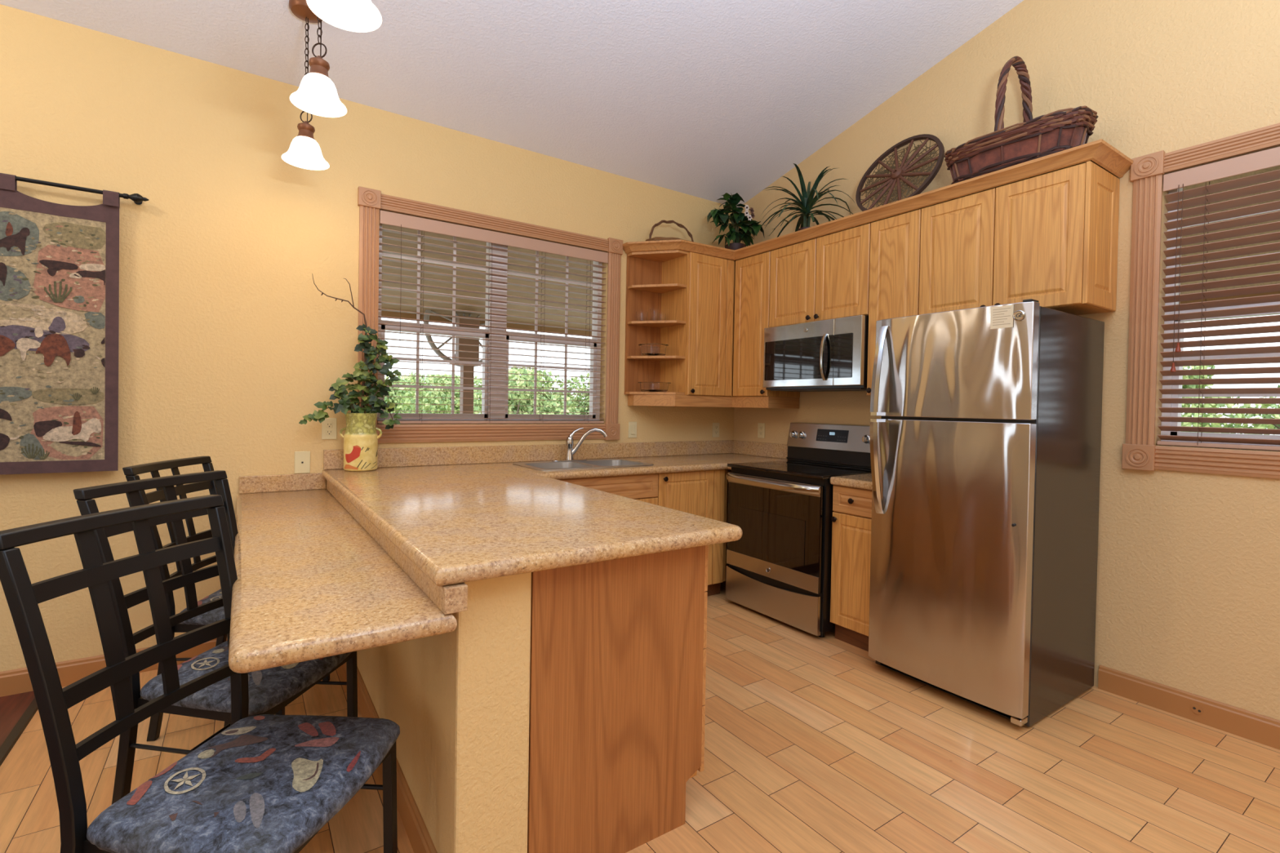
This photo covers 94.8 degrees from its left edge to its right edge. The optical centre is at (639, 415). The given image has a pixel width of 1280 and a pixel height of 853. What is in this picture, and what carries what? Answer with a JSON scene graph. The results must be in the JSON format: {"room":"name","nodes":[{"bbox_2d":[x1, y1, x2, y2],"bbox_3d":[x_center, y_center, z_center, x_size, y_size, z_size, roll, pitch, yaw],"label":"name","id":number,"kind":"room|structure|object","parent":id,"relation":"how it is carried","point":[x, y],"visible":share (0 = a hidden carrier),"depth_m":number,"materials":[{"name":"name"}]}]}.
{"room":"kitchen","nodes":[
{"label":"kitchen","id":0,"kind":"room"},
{"bbox_2d":[0,4,734,671],"bbox_3d":[-2.104,-0.256,2.972,7.160,2.915,0.160,0,1,-34],"label":"wall","id":1,"kind":"structure","parent":0,"point":[228,337],"depth_m":2.90,"materials":[{"name":"yellow paint"}]},
{"bbox_2d":[14,176,148,204],"bbox_3d":[-2.918,-0.990,2.256,1.600,0.042,0.080,0,1,-34],"label":"rod","id":2,"kind":"object","parent":1,"relation":"attached to","point":[137,198],"visible":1,"depth_m":2.55,"materials":[{"name":"black metal"}]},
{"bbox_2d":[0,173,119,475],"bbox_3d":[-2.874,-0.377,2.280,1.287,1.246,0.026,0,1,-34],"label":"tapestry","id":3,"kind":"object","parent":2,"relation":"hanging from","point":[60,263],"visible":1,"depth_m":2.53},
{"bbox_2d":[0,638,227,697],"bbox_3d":[-3.351,1.139,2.060,4.088,0.108,0.016,0,1,-34],"label":"baseboard","id":4,"kind":"structure","parent":1,"relation":"attached to","point":[14,682],"depth_m":2.61,"materials":[{"name":"brown paint"}]},
{"bbox_2d":[239,472,325,493],"bbox_3d":[-1.847,0.351,3.052,0.385,0.084,0.021,0,1,-34],"label":"backsplash","id":5,"kind":"structure","parent":1,"relation":"attached to","point":[282,482],"depth_m":3.04,"materials":[{"name":"beige stone"}]},
{"bbox_2d":[294,451,310,473],"bbox_3d":[-1.781,0.249,3.102,0.072,0.116,0.008,0,1,-34],"label":"phone jack plate","id":6,"kind":"object","parent":1,"relation":"attached to","point":[302,459],"visible":1,"depth_m":3.10,"materials":[{"name":"beige plastic"}]},
{"bbox_2d":[321,417,337,439],"bbox_3d":[-1.674,0.073,3.170,0.072,0.116,0.008,0,1,-34],"label":"electrical outlet","id":7,"kind":"object","parent":1,"relation":"attached to","point":[329,426],"visible":0.91,"depth_m":3.17,"materials":[{"name":"beige plastic"}]},
{"bbox_2d":[325,422,333,427],"bbox_3d":[-1.673,0.053,3.167,0.032,0.028,0.002,0,1,-34],"label":"receptacle","id":8,"kind":"object","parent":7,"relation":"attached to","point":[327,424],"depth_m":3.17,"materials":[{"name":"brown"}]},
{"bbox_2d":[325,430,333,435],"bbox_3d":[-1.673,0.093,3.167,0.032,0.028,0.002,0,1,-34],"label":"receptacle","id":9,"kind":"object","parent":7,"relation":"attached to","point":[327,432],"depth_m":3.17,"materials":[{"name":"beige plastic"}]},
{"bbox_2d":[357,186,622,443],"bbox_3d":[-0.887,-0.539,3.763,1.707,1.413,0.190,0,1,-34],"label":"window","id":10,"kind":"structure","parent":1,"relation":"in","point":[370,201],"depth_m":3.73,"materials":[{"name":"brown wood"}]},
{"bbox_2d":[377,209,608,423],"bbox_3d":[-0.863,-0.547,3.729,1.482,1.199,0.074,0,1,-34],"label":"window blind","id":11,"kind":"object","parent":10,"relation":"attached to","point":[388,218],"visible":0.99,"depth_m":3.66,"materials":[{"name":"beige plastic"}]},
{"bbox_2d":[323,440,733,469],"bbox_3d":[-0.463,0.247,3.985,2.976,0.106,0.021,0,1,-34],"label":"backsplash","id":12,"kind":"structure","parent":1,"relation":"attached to","point":[411,456],"depth_m":3.77,"materials":[{"name":"beige stone"}]},
{"bbox_2d":[628,422,636,437],"bbox_3d":[-0.053,0.106,4.266,0.072,0.116,0.009,0,1,-34],"label":"light switch","id":13,"kind":"object","parent":1,"relation":"attached to","point":[632,425],"visible":1,"depth_m":4.26,"materials":[{"name":"beige plastic"}]},
{"bbox_2d":[624,249,688,395],"bbox_3d":[0.112,-0.647,4.170,0.306,1.002,0.316,0,1,-34],"label":"corner shelf","id":14,"kind":"object","parent":1,"relation":"attached to","point":[658,279],"visible":0.99,"depth_m":4.24,"materials":[{"name":"brown wood"}]},
{"bbox_2d":[635,311,648,320],"bbox_3d":[0.014,-0.702,4.193,0.084,0.070,0.084,0,1,-34],"label":"glass mug","id":15,"kind":"object","parent":14,"relation":"on","point":[641,315],"visible":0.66,"depth_m":4.16,"materials":[{"name":"white"}]},
{"bbox_2d":[638,343,668,355],"bbox_3d":[0.096,-0.460,4.194,0.216,0.082,0.216,0,1,-34],"label":"casserole","id":16,"kind":"object","parent":14,"relation":"on","point":[646,349],"visible":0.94,"depth_m":4.12,"materials":[{"name":"clear glass"}]},
{"bbox_2d":[637,382,671,391],"bbox_3d":[0.102,-0.199,4.200,0.240,0.068,0.240,0,1,-34],"label":"casserole","id":17,"kind":"object","parent":14,"relation":"on","point":[644,386],"visible":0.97,"depth_m":4.11,"materials":[{"name":"clear glass"}]},
{"bbox_2d":[649,308,659,320],"bbox_3d":[0.105,-0.710,4.200,0.068,0.090,0.068,0,1,-34],"label":"drinking glass","id":18,"kind":"object","parent":14,"relation":"on","point":[655,313],"visible":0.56,"depth_m":4.17,"materials":[{"name":"white"}]},
{"bbox_2d":[658,313,666,320],"bbox_3d":[0.157,-0.701,4.272,0.058,0.072,0.058,0,1,-34],"label":"drinking glass","id":19,"kind":"object","parent":14,"relation":"on","point":[662,316],"visible":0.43,"depth_m":4.25,"materials":[{"name":"white"}]},
{"bbox_2d":[684,252,735,396],"bbox_3d":[0.568,-0.644,4.448,0.759,1.002,0.366,0,1,-34],"label":"upper cabinet","id":20,"kind":"object","parent":1,"relation":"attached to","point":[710,307],"visible":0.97,"depth_m":4.22,"materials":[{"name":"brown wood"}]},
{"bbox_2d":[627,394,799,408],"bbox_3d":[0.531,-0.099,4.237,1.237,0.079,0.328,1,1,0],"label":"rail","id":21,"kind":"object","parent":20,"relation":"attached to","point":[633,399],"visible":1,"depth_m":4.17,"materials":[{"name":"brown wood"}]},
{"bbox_2d":[622,138,1133,260],"bbox_3d":[1.141,-1.149,3.527,2.800,0.056,0.685,2,1,40],"label":"crown molding","id":22,"kind":"structure","parent":20,"relation":"attached to","point":[1100,152],"depth_m":3.08,"materials":[{"name":"brown wood"}]},
{"bbox_2d":[653,160,1111,261],"bbox_3d":[1.056,-1.167,3.458,1.064,0.016,2.526,0,1,-34],"label":"board","id":23,"kind":"object","parent":20,"relation":"on","point":[1090,160],"visible":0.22,"depth_m":3.17,"materials":[{"name":"brown wood"}]},
{"bbox_2d":[645,219,693,241],"bbox_3d":[0.222,-1.297,4.221,0.403,0.196,0.292,0,1,-34],"label":"basket","id":24,"kind":"object","parent":23,"relation":"on","point":[655,238],"visible":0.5,"depth_m":4.11,"materials":[{"name":"brown wicker"}]},
{"bbox_2d":[706,192,764,249],"bbox_3d":[0.712,-1.431,4.376,0.292,0.470,0.480,2,1,41],"label":"flowering plant","id":25,"kind":"object","parent":23,"relation":"on","point":[748,226],"visible":0.98,"depth_m":4.34,"materials":[{"name":"green plant"}]},
{"bbox_2d":[757,163,854,236],"bbox_3d":[1.064,-1.427,3.833,0.613,0.492,0.665,0,1,-34],"label":"spiky plant","id":26,"kind":"object","parent":23,"relation":"on","point":[807,202],"visible":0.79,"depth_m":3.85,"materials":[{"name":"green plant"}]},
{"bbox_2d":[855,133,944,211],"bbox_3d":[1.519,-1.416,3.464,0.245,0.492,0.532,0,1,-34],"label":"wheel","id":27,"kind":"object","parent":23,"relation":"on","point":[897,174],"visible":0.98,"depth_m":3.45,"materials":[{"name":"brown wood"}]},
{"bbox_2d":[943,55,1097,184],"bbox_3d":[1.844,-1.452,2.887,0.317,0.610,0.651,0,1,-34],"label":"wicker basket","id":28,"kind":"object","parent":23,"relation":"on","point":[1058,131],"visible":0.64,"depth_m":2.80,"materials":[{"name":"brown wicker"}]},
{"bbox_2d":[712,422,719,437],"bbox_3d":[0.610,0.118,4.715,0.072,0.116,0.008,0,1,-34],"label":"electrical outlet","id":29,"kind":"object","parent":1,"relation":"attached to","point":[715,425],"visible":1,"depth_m":4.71,"materials":[{"name":"beige plastic"}]},
{"bbox_2d":[356,572,531,852],"bbox_3d":[-0.969,0.796,2.360,0.190,0.868,2.172,0,1,-34],"label":"wall","id":30,"kind":"structure","parent":0,"point":[459,700],"depth_m":1.48,"materials":[{"name":"yellow paint"}]},
{"bbox_2d":[228,488,457,673],"bbox_3d":[-1.214,0.441,2.132,0.420,0.045,2.253,0,1,-34],"label":"bar","id":31,"kind":"object","parent":30,"relation":"attached to","point":[312,583],"visible":0.94,"depth_m":1.47,"materials":[{"name":"beige stone"}]},
{"bbox_2d":[326,480,467,614],"bbox_3d":[-1.036,0.391,2.243,0.052,0.058,2.226,0,1,-34],"label":"granite riser","id":32,"kind":"object","parent":31,"relation":"on","point":[452,598],"visible":0.61,"depth_m":1.52,"materials":[{"name":"beige stone"}]},
{"bbox_2d":[342,662,437,852],"bbox_3d":[-1.058,1.176,2.304,0.016,0.108,2.148,0,1,-34],"label":"baseboard","id":33,"kind":"structure","parent":30,"relation":"attached to","point":[420,838],"depth_m":1.77,"materials":[{"name":"brown paint"}]},
{"bbox_2d":[0,0,1023,207],"bbox_3d":[-0.130,-2.180,-0.068,7.320,1.170,7.320,0,1,-34],"label":"ceiling","id":34,"kind":"structure","parent":0,"point":[708,100],"depth_m":3.14,"materials":[{"name":"paint"}]},
{"bbox_2d":[281,0,329,170],"bbox_3d":[-1.492,-1.482,2.631,0.188,0.693,0.188,0,1,-34],"label":"pendant lamp","id":35,"kind":"object","parent":34,"relation":"hanging from","point":[304,152],"visible":0.77,"depth_m":2.62,"materials":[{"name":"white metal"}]},
{"bbox_2d":[289,15,346,117],"bbox_3d":[-1.188,-1.550,2.182,0.188,0.794,0.188,0,1,-34],"label":"pendant lamp","id":36,"kind":"object","parent":34,"relation":"hanging from","point":[317,94],"visible":0.91,"depth_m":2.18,"materials":[{"name":"white glass"}]},
{"bbox_2d":[306,0,382,32],"bbox_3d":[-0.809,-1.607,1.622,0.188,0.974,0.188,0,1,-34],"label":"pendant lamp","id":37,"kind":"object","parent":34,"relation":"hanging from","point":[354,15],"visible":1,"depth_m":1.68,"materials":[{"name":"white glass"}]},
{"bbox_2d":[0,564,1279,852],"bbox_3d":[-0.192,1.327,-0.015,7.320,0.106,7.320,0,1,-34],"label":"floor","id":38,"kind":"structure","parent":0,"point":[813,744],"depth_m":2.09,"materials":[{"name":"brown wood"}]},
{"bbox_2d":[0,697,37,766],"bbox_3d":[-0.637,1.271,-0.327,0.036,0.012,6.980,0,1,-34],"label":"trim","id":39,"kind":"structure","parent":38,"relation":"on","point":[11,740],"depth_m":2.23,"materials":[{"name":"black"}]},
{"bbox_2d":[0,494,399,852],"bbox_3d":[-0.907,0.734,1.301,0.600,1.028,0.497,1,1,7],"label":"dining chair","id":40,"kind":"object","parent":38,"relation":"on","point":[266,783],"visible":0.98,"depth_m":1.23,"materials":[{"name":"black metal"}]},
{"bbox_2d":[73,470,357,804],"bbox_3d":[-1.267,0.719,1.843,0.600,1.028,0.497,1,1,5],"label":"dining chair","id":41,"kind":"object","parent":38,"relation":"on","point":[271,690],"visible":0.46,"depth_m":1.70,"materials":[{"name":"black metal"}]},
{"bbox_2d":[122,456,329,741],"bbox_3d":[-1.647,0.704,2.425,0.600,1.028,0.497,1,1,-8],"label":"dining chair","id":42,"kind":"object","parent":38,"relation":"on","point":[131,473],"visible":0.15,"depth_m":2.27,"materials":[{"name":"black metal"}]},
{"bbox_2d":[560,473,657,505],"bbox_3d":[-0.427,0.786,3.649,0.906,0.869,0.635,0,1,-34],"label":"base cabinet","id":43,"kind":"object","parent":38,"relation":"on","point":[642,487],"visible":0.04,"depth_m":3.54,"materials":[{"name":"brown wood"}]},
{"bbox_2d":[527,545,708,852],"bbox_3d":[-0.457,0.806,2.308,0.598,0.869,1.512,0,1,-34],"label":"base cabinet","id":44,"kind":"object","parent":38,"relation":"on","point":[618,656],"visible":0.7,"depth_m":1.66,"materials":[{"name":"brown wood"}]},
{"bbox_2d":[322,453,787,586],"bbox_3d":[0.155,0.347,3.063,2.981,0.044,2.241,0,1,-34],"label":"countertop","id":45,"kind":"structure","parent":44,"relation":"on","point":[468,522],"depth_m":1.93,"materials":[{"name":"beige stone"}]},
{"bbox_2d":[339,413,382,471],"bbox_3d":[-1.499,0.141,3.159,0.167,0.306,0.168,2,1,36],"label":"flower pot","id":46,"kind":"object","parent":45,"relation":"on","point":[360,437],"visible":0.99,"depth_m":3.09,"materials":[{"name":"ceramic"}]},
{"bbox_2d":[298,273,402,429],"bbox_3d":[-1.525,-0.325,3.118,0.490,0.802,0.173,0,1,-34],"label":"ivy","id":47,"kind":"object","parent":46,"relation":"in","point":[346,402],"visible":0.95,"depth_m":3.15,"materials":[{"name":"green plant"}]},
{"bbox_2d":[551,426,608,462],"bbox_3d":[-0.397,0.188,3.842,0.363,0.220,0.121,1,1,-15],"label":"kitchen faucet","id":48,"kind":"object","parent":45,"relation":"on","point":[571,451],"visible":1,"depth_m":3.82,"materials":[{"name":"silver metal"}]},
{"bbox_2d":[512,458,653,471],"bbox_3d":[-0.351,0.394,3.668,0.780,0.184,0.470,0,1,-34],"label":"sink","id":49,"kind":"object","parent":45,"relation":"in","point":[597,463],"visible":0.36,"depth_m":3.71,"materials":[{"name":"silver metal"}]},
{"bbox_2d":[657,469,727,595],"bbox_3d":[0.194,0.791,4.069,0.589,0.869,0.635,0,1,-34],"label":"base cabinet","id":50,"kind":"object","parent":38,"relation":"on","point":[700,493],"visible":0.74,"depth_m":3.88,"materials":[{"name":"brown wood"}]},
{"bbox_2d":[725,422,871,637],"bbox_3d":[1.037,0.650,3.720,0.740,1.190,0.778,0,1,-34],"label":"electric range","id":51,"kind":"object","parent":38,"relation":"on","point":[780,566],"visible":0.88,"depth_m":3.54,"materials":[{"name":"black metal"}]},
{"bbox_2d":[727,460,871,479],"bbox_3d":[1.041,0.337,3.709,0.618,0.021,0.770,0,1,-34],"label":"cooktop","id":52,"kind":"object","parent":51,"relation":"in","point":[795,469],"depth_m":3.64,"materials":[{"name":"black glass"}]},
{"bbox_2d":[830,484,871,651],"bbox_3d":[1.396,0.823,3.299,0.655,0.869,0.326,0,1,-34],"label":"base cabinet","id":53,"kind":"object","parent":38,"relation":"on","point":[851,518],"visible":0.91,"depth_m":3.16,"materials":[{"name":"brown wood"}]},
{"bbox_2d":[830,473,872,490],"bbox_3d":[1.406,0.366,3.293,0.651,0.044,0.332,0,1,-34],"label":"countertop","id":54,"kind":"structure","parent":53,"relation":"on","point":[859,481],"depth_m":3.16,"materials":[{"name":"beige stone"}]},
{"bbox_2d":[868,298,1104,727],"bbox_3d":[1.602,0.402,2.795,0.821,1.735,0.698,0,1,-34],"label":"refrigerator","id":55,"kind":"object","parent":38,"relation":"on","point":[985,442],"visible":1,"depth_m":2.54,"materials":[{"name":"silver metal"}]},
{"bbox_2d":[990,304,1013,328],"bbox_3d":[1.475,-0.401,2.398,0.001,0.090,0.088,0,1,-34],"label":"paper notice","id":56,"kind":"object","parent":55,"relation":"attached to","point":[1001,317],"visible":1,"depth_m":2.40,"materials":[{"name":"beige paper"}]},
{"bbox_2d":[733,0,1279,720],"bbox_3d":[2.025,-0.692,3.120,0.160,3.926,4.200,0,1,-34],"label":"wall","id":57,"kind":"structure","parent":0,"point":[1188,588],"depth_m":2.64,"materials":[{"name":"yellow paint"}]},
{"bbox_2d":[733,440,787,458],"bbox_3d":[0.955,0.264,4.529,0.021,0.106,0.665,0,1,-34],"label":"backsplash","id":58,"kind":"structure","parent":57,"relation":"attached to","point":[744,447],"depth_m":4.54,"materials":[{"name":"beige stone"}]},
{"bbox_2d":[757,422,764,438],"bbox_3d":[0.941,0.119,4.564,0.008,0.116,0.072,0,1,-34],"label":"electrical outlet","id":59,"kind":"object","parent":57,"relation":"attached to","point":[761,426],"visible":1,"depth_m":4.56,"materials":[{"name":"beige plastic"}]},
{"bbox_2d":[733,251,799,397],"bbox_3d":[0.916,-0.635,4.286,0.366,1.002,0.346,0,1,-34],"label":"upper cabinet","id":60,"kind":"object","parent":57,"relation":"attached to","point":[753,273],"visible":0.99,"depth_m":4.19,"materials":[{"name":"brown wood"}]},
{"bbox_2d":[768,222,871,327],"bbox_3d":[1.236,-0.857,3.815,0.366,0.532,0.775,0,1,-34],"label":"upper cabinet","id":61,"kind":"object","parent":57,"relation":"attached to","point":[827,277],"visible":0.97,"depth_m":3.68,"materials":[{"name":"brown wood"}]},
{"bbox_2d":[763,315,868,391],"bbox_3d":[1.201,-0.373,3.805,0.425,0.428,0.772,0,1,-34],"label":"microwave oven","id":62,"kind":"object","parent":61,"relation":"attached to","point":[828,355],"visible":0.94,"depth_m":3.65,"materials":[{"name":"silver metal"}]},
{"bbox_2d":[866,208,921,395],"bbox_3d":[1.535,-0.610,3.370,0.366,1.002,0.303,0,1,-34],"label":"upper cabinet","id":63,"kind":"object","parent":57,"relation":"attached to","point":[895,241],"visible":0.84,"depth_m":3.28,"materials":[{"name":"brown wood"}]},
{"bbox_2d":[918,160,1119,315],"bbox_3d":[1.839,-0.794,2.923,0.366,0.610,0.763,0,1,-34],"label":"upper cabinet","id":64,"kind":"object","parent":57,"relation":"attached to","point":[1051,238],"visible":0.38,"depth_m":2.72,"materials":[{"name":"brown wood"}]},
{"bbox_2d":[1121,122,1279,479],"bbox_3d":[2.744,-0.438,2.018,0.190,1.401,1.677,0,1,-34],"label":"window","id":65,"kind":"structure","parent":57,"relation":"in","point":[1140,451],"depth_m":2.57,"materials":[{"name":"brown wood"}]},
{"bbox_2d":[1156,146,1279,450],"bbox_3d":[2.706,-0.447,1.993,0.081,1.187,1.452,0,1,-34],"label":"window blind","id":66,"kind":"object","parent":65,"relation":"attached to","point":[1270,157],"visible":1,"depth_m":2.44,"materials":[{"name":"beige plastic"}]},
{"bbox_3d":[3.985,-0.614,0.221,0.160,3.926,2.800,0,1,-34],"label":"wall","id":67,"kind":"structure","parent":0,"visible":0},
{"bbox_2d":[1097,665,1279,750],"bbox_3d":[3.407,1.276,0.898,0.016,0.108,4.485,0,1,-34],"label":"baseboard","id":68,"kind":"structure","parent":67,"relation":"attached to","point":[1261,729],"depth_m":2.48,"materials":[{"name":"brown paint"}]},
{"bbox_2d":[1191,704,1203,714],"bbox_3d":[2.335,1.234,2.465,0.004,0.037,0.038,0,1,-34],"label":"jack","id":69,"kind":"object","parent":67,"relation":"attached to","point":[1197,709],"visible":1,"depth_m":2.46,"materials":[{"name":"brown paint"}]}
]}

